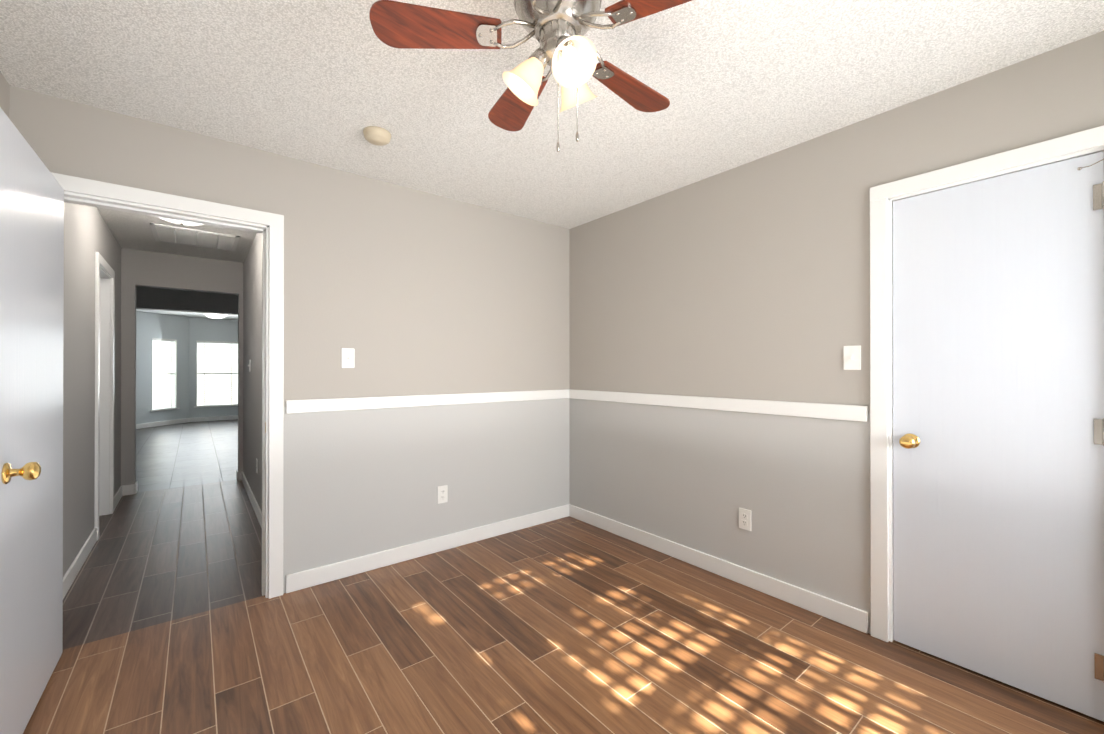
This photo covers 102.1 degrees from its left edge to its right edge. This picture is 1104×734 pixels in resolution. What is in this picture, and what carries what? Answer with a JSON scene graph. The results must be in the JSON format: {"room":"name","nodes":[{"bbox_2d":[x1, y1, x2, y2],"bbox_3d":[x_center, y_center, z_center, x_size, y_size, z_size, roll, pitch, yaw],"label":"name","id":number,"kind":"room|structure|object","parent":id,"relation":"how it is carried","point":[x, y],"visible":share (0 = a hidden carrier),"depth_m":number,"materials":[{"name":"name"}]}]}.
{"room":"empty bedroom","nodes":[
{"label":"empty bedroom","id":0,"kind":"room"},
{"bbox_2d":[0,71,120,576],"bbox_3d":[-1.991,0.038,1.450,0.160,2.440,7.640,0,0,-39],"label":"wall","id":1,"kind":"structure","parent":0,"point":[88,233],"depth_m":2.86,"materials":[{"name":"grey paint"}]},
{"bbox_2d":[94,252,114,539],"bbox_3d":[-3.628,0.213,3.528,0.156,2.102,0.834,0,0,-39],"label":"door frame","id":2,"kind":"structure","parent":1,"relation":"attached to","point":[104,370],"depth_m":3.80,"materials":[{"name":"white wood"}]},
{"bbox_2d":[63,415,261,598],"bbox_3d":[-4.541,1.223,6.861,4.500,0.100,10.360,0,0,-39],"label":"baseboard","id":3,"kind":"structure","parent":1,"relation":"attached to","point":[71,573],"depth_m":4.10,"materials":[{"name":"white wood"}]},
{"bbox_2d":[136,311,188,423],"bbox_3d":[-8.624,0.060,9.403,0.150,2.440,1.980,0,0,6],"label":"wall","id":4,"kind":"structure","parent":0,"point":[149,326],"depth_m":9.62,"materials":[{"name":"grey paint"}]},
{"bbox_2d":[150,338,179,410],"bbox_3d":[-8.563,0.163,9.808,0.180,1.566,0.640,0,0,6],"label":"window","id":5,"kind":"structure","parent":4,"relation":"in","point":[172,379],"depth_m":9.84,"materials":[{"name":"white glass"}]},
{"bbox_2d":[121,248,242,485],"bbox_3d":[-3.254,0.049,5.255,4.740,2.440,0.120,0,0,-39],"label":"wall","id":6,"kind":"structure","parent":0,"point":[143,268],"depth_m":4.53,"materials":[{"name":"grey paint"}]},
{"bbox_2d":[189,317,237,417],"bbox_3d":[-7.229,0.066,11.443,3.220,2.440,0.150,0,0,-39],"label":"wall","id":7,"kind":"structure","parent":0,"point":[209,329],"depth_m":10.57,"materials":[{"name":"grey paint"}]},
{"bbox_2d":[194,341,237,407],"bbox_3d":[-8.055,0.166,10.762,0.900,1.566,0.180,0,0,-39],"label":"window","id":8,"kind":"structure","parent":7,"relation":"in","point":[227,376],"depth_m":10.72,"materials":[{"name":"white glass"}]},
{"bbox_2d":[243,233,261,510],"bbox_3d":[-2.502,0.045,3.898,0.120,2.440,3.180,0,0,-39],"label":"wall","id":9,"kind":"structure","parent":0,"point":[252,352],"depth_m":4.13,"materials":[{"name":"grey paint"}]},
{"bbox_2d":[9,85,568,592],"bbox_3d":[-1.106,0.042,2.889,3.340,2.440,0.140,0,0,-39],"label":"wall","id":10,"kind":"structure","parent":0,"point":[401,291],"depth_m":2.84,"materials":[{"name":"paint"}]},
{"bbox_2d":[0,107,63,733],"bbox_3d":[-1.908,0.234,1.626,0.184,2.025,0.818,0,0,-39],"label":"room door","id":11,"kind":"structure","parent":10,"relation":"in","point":[31,383],"depth_m":1.56,"materials":[{"name":"white paint"}]},
{"bbox_2d":[51,172,283,598],"bbox_3d":[-1.910,0.209,2.245,0.944,2.102,0.176,0,0,-39],"label":"door frame","id":12,"kind":"structure","parent":10,"relation":"attached to","point":[111,196],"depth_m":2.44,"materials":[{"name":"white wood"}]},
{"bbox_2d":[341,348,353,367],"bbox_3d":[-1.227,-0.053,2.688,0.072,0.117,0.022,0,0,-39],"label":"light switch","id":13,"kind":"object","parent":10,"relation":"attached to","point":[347,360],"visible":1,"depth_m":2.69,"materials":[{"name":"white plastic"}]},
{"bbox_2d":[286,504,569,592],"bbox_3d":[-0.681,1.213,3.126,2.055,0.100,0.014,0,0,-39],"label":"baseboard","id":14,"kind":"structure","parent":10,"relation":"attached to","point":[342,569],"depth_m":2.93,"materials":[{"name":"white wood"}]},
{"bbox_2d":[286,389,569,413],"bbox_3d":[-0.680,0.225,3.128,2.055,0.075,0.017,0,0,-39],"label":"trim","id":15,"kind":"structure","parent":10,"relation":"attached to","point":[360,403],"depth_m":2.93,"materials":[{"name":"white wood"}]},
{"bbox_2d":[437,485,447,503],"bbox_3d":[-0.753,0.878,3.073,0.072,0.117,0.008,0,0,-39],"label":"electrical outlet","id":16,"kind":"object","parent":10,"relation":"attached to","point":[442,494],"visible":1,"depth_m":3.07,"materials":[{"name":"white plastic"}]},
{"bbox_2d":[0,0,1103,319],"bbox_3d":[-3.156,-1.222,5.216,5.200,0.100,14.970,0,0,-39],"label":"ceiling","id":17,"kind":"structure","parent":0,"point":[734,82],"depth_m":1.84,"materials":[{"name":"white paint"}]},
{"bbox_2d":[159,217,202,225],"bbox_3d":[-2.708,-1.106,3.262,0.408,0.142,0.408,0,0,-39],"label":"light","id":18,"kind":"object","parent":17,"relation":"attached to","point":[180,222],"visible":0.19,"depth_m":3.25,"materials":[{"name":"white glass"}]},
{"bbox_2d":[136,286,237,314],"bbox_3d":[-4.641,-0.987,6.992,4.500,0.360,0.160,0,0,-39],"label":"header beam","id":19,"kind":"structure","parent":17,"relation":"attached to","point":[149,298],"depth_m":6.40,"materials":[{"name":"grey paint"}]},
{"bbox_2d":[150,223,239,251],"bbox_3d":[-3.231,-1.168,4.061,0.600,0.014,0.620,0,0,-39],"label":"ceiling vent","id":20,"kind":"object","parent":17,"relation":"in","point":[187,236],"visible":1,"depth_m":4.01,"materials":[{"name":"white metal"}]},
{"bbox_2d":[204,313,226,319],"bbox_3d":[-7.214,-1.089,9.569,0.408,0.142,0.408,0,0,-39],"label":"ceiling light","id":21,"kind":"object","parent":17,"relation":"attached to","point":[214,316],"visible":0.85,"depth_m":9.46,"materials":[{"name":"white glass"}]},
{"bbox_2d":[363,126,390,145],"bbox_3d":[-0.882,-1.157,2.252,0.134,0.045,0.134,0,0,-39],"label":"smoke detector","id":22,"kind":"object","parent":17,"relation":"attached to","point":[378,136],"visible":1,"depth_m":2.22,"materials":[{"name":"beige plastic"}]},
{"bbox_2d":[369,0,691,151],"bbox_3d":[0.037,-0.900,1.371,1.012,0.565,1.036,0,0,-39],"label":"ceiling fan","id":23,"kind":"object","parent":17,"relation":"hanging from","point":[565,51],"visible":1,"depth_m":1.31,"materials":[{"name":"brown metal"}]},
{"bbox_2d":[23,419,1103,733],"bbox_3d":[-3.156,1.319,5.209,5.200,0.100,14.970,0,0,-39],"label":"floor","id":24,"kind":"structure","parent":0,"point":[568,625],"depth_m":2.00,"materials":[{"name":"brown wood"}]},
{"bbox_2d":[569,31,1103,633],"bbox_3d":[1.501,0.040,2.207,0.120,2.440,4.460,0,0,-39],"label":"wall","id":25,"kind":"structure","parent":0,"point":[751,281],"depth_m":2.50,"materials":[{"name":"paint"}]},
{"bbox_2d":[570,504,867,633],"bbox_3d":[0.818,1.212,2.951,0.014,0.100,2.160,0,0,-39],"label":"baseboard","id":26,"kind":"structure","parent":25,"relation":"attached to","point":[841,613],"depth_m":2.60,"materials":[{"name":"white wood"}]},
{"bbox_2d":[570,389,867,421],"bbox_3d":[0.817,0.225,2.953,0.017,0.075,2.160,0,0,-39],"label":"trim","id":27,"kind":"structure","parent":25,"relation":"attached to","point":[834,411],"depth_m":2.60,"materials":[{"name":"white wood"}]},
{"bbox_2d":[739,508,750,530],"bbox_3d":[1.117,0.881,2.583,0.008,0.117,0.072,0,0,-39],"label":"electrical outlet","id":28,"kind":"object","parent":25,"relation":"attached to","point":[745,519],"visible":1,"depth_m":2.58,"materials":[{"name":"white plastic"}]},
{"bbox_2d":[844,345,860,369],"bbox_3d":[1.449,-0.045,2.159,0.022,0.117,0.072,0,0,-39],"label":"light switch","id":29,"kind":"object","parent":25,"relation":"attached to","point":[852,357],"visible":1,"depth_m":2.16,"materials":[{"name":"white plastic"}]},
{"bbox_2d":[870,125,1103,641],"bbox_3d":[1.794,0.208,1.840,0.156,2.102,0.774,0,0,-39],"label":"trim","id":30,"kind":"structure","parent":25,"relation":"attached to","point":[883,197],"depth_m":2.05,"materials":[{"name":"white wood"}]},
{"bbox_2d":[893,151,1103,721],"bbox_3d":[1.743,0.244,1.782,0.110,2.006,0.634,0,0,-39],"label":"closet door","id":31,"kind":"structure","parent":25,"relation":"in","point":[998,428],"depth_m":1.76,"materials":[{"name":"white paint"}]},
{"label":"outside","id":32,"kind":"structure","parent":0,"visible":0},
{"bbox_3d":[-2.974,1.345,7.703,80.000,0.100,90.000,0,0,-39],"label":"ground","id":33,"kind":"structure","parent":32,"visible":0},
{"bbox_2d":[153,349,235,406],"bbox_3d":[-9.955,0.330,14.915,26.100,1.970,0.140,0,0,-39],"label":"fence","id":34,"kind":"object","parent":33,"relation":"on","point":[200,378],"depth_m":14.19,"materials":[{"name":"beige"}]}
]}

